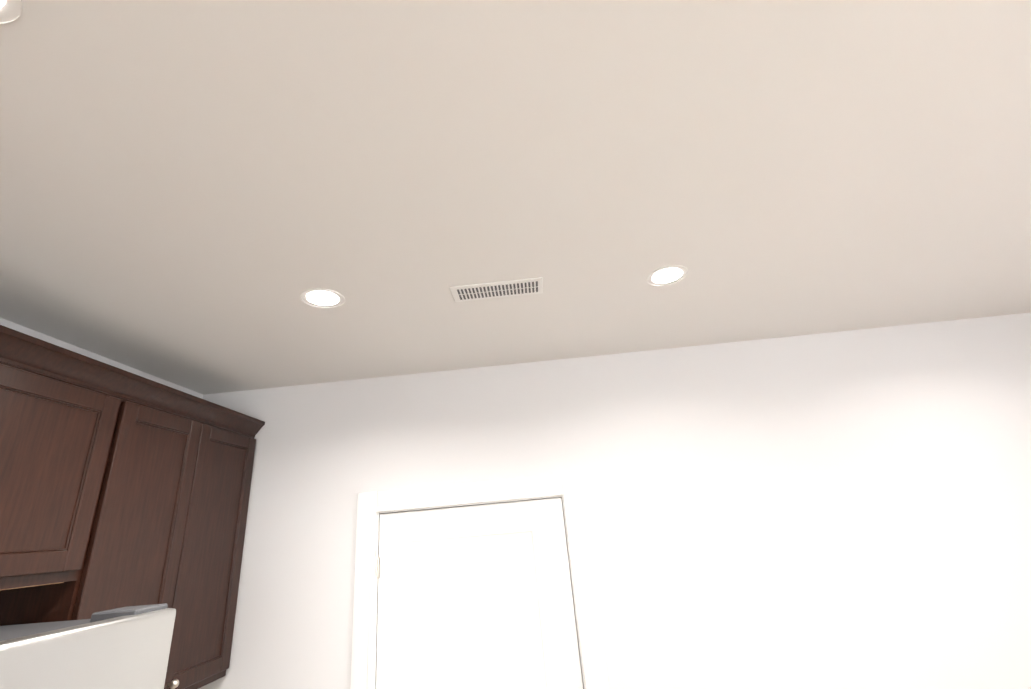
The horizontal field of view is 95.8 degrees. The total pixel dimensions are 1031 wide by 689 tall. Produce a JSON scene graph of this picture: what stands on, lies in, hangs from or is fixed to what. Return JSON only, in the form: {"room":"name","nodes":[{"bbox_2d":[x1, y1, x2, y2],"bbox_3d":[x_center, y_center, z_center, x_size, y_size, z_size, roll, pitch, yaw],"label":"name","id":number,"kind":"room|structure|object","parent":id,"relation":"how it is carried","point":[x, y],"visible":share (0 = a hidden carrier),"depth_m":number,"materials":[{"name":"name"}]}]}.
{"room":"kitchen","nodes":[
{"label":"kitchen","id":0,"kind":"room"},
{"bbox_2d":[0,318,202,398],"bbox_3d":[-1.866,0.442,-0.809,0.120,2.755,6.510,-6,-21,1],"label":"wall","id":1,"kind":"structure","parent":0,"point":[32,333],"depth_m":1.95,"materials":[{"name":"white paint"}]},
{"bbox_2d":[0,325,135,596],"bbox_3d":[-1.600,0.266,1.133,0.342,0.679,1.010,-6,-21,1],"label":"upper cabinet","id":2,"kind":"object","parent":1,"relation":"attached to","point":[64,412],"depth_m":1.43,"materials":[{"name":"brown wood"}]},
{"bbox_2d":[0,375,263,688],"bbox_3d":[-1.528,0.805,1.878,0.342,1.149,0.918,-6,-21,1],"label":"upper cabinet","id":3,"kind":"object","parent":1,"relation":"attached to","point":[120,488],"depth_m":1.88,"materials":[{"name":"brown wood"}]},
{"bbox_2d":[0,0,1030,394],"bbox_3d":[0.662,-1.125,-0.363,5.440,0.050,6.510,-6,-21,1],"label":"ceiling","id":4,"kind":"structure","parent":0,"point":[198,196],"depth_m":1.19,"materials":[{"name":"white paint"}]},
{"bbox_2d":[0,0,22,22],"bbox_3d":[-0.832,-0.549,0.685,0.150,0.003,0.150,-6,-21,1],"label":"recessed light","id":5,"kind":"object","parent":4,"relation":"in","point":[10,10],"visible":1,"depth_m":0.74,"materials":[{"name":"white plastic"}]},
{"bbox_2d":[300,288,344,307],"bbox_3d":[-0.699,-0.167,1.689,0.150,0.003,0.150,-6,-21,1],"label":"recessed light","id":6,"kind":"object","parent":4,"relation":"in","point":[321,298],"visible":1,"depth_m":1.69,"materials":[{"name":"white plastic"}]},
{"bbox_2d":[449,277,542,301],"bbox_3d":[-0.068,-0.203,1.738,0.340,0.007,0.120,-6,-21,1],"label":"ceiling vent","id":7,"kind":"object","parent":4,"relation":"in","point":[499,289],"visible":1,"depth_m":1.73,"materials":[{"name":"white metal"}]},
{"bbox_2d":[647,265,687,285],"bbox_3d":[0.570,-0.258,1.751,0.150,0.003,0.150,-6,-21,1],"label":"recessed light","id":8,"kind":"object","parent":4,"relation":"in","point":[667,275],"visible":1,"depth_m":1.75,"materials":[{"name":"white plastic"}]},
{"bbox_2d":[199,313,1030,688],"bbox_3d":[0.968,1.323,2.092,5.200,2.755,0.140,-6,-21,1],"label":"wall","id":9,"kind":"structure","parent":0,"point":[845,509],"depth_m":2.25,"materials":[{"name":"white paint"}]},
{"bbox_2d":[376,498,582,688],"bbox_3d":[-0.143,1.732,1.911,0.909,2.029,0.105,-6,-21,1],"label":"door","id":10,"kind":"structure","parent":9,"relation":"in","point":[476,597],"depth_m":2.15,"materials":[{"name":"white wood"}]},
{"bbox_2d":[350,472,608,688],"bbox_3d":[-0.139,1.713,1.998,1.121,2.150,0.164,-6,-21,1],"label":"door frame","id":11,"kind":"structure","parent":9,"relation":"attached to","point":[567,489],"depth_m":2.21,"materials":[{"name":"white wood"}]},
{"bbox_3d":[0.898,1.477,-1.384,5.440,0.050,6.510,-6,-21,1],"label":"floor","id":12,"kind":"structure","parent":0,"visible":0},
{"bbox_2d":[0,603,175,688],"bbox_3d":[-1.215,1.442,0.594,0.783,1.812,0.832,-7,-21,6],"label":"refrigerator","id":13,"kind":"object","parent":12,"relation":"on","point":[128,647],"visible":1,"depth_m":1.07,"materials":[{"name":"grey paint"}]}
]}

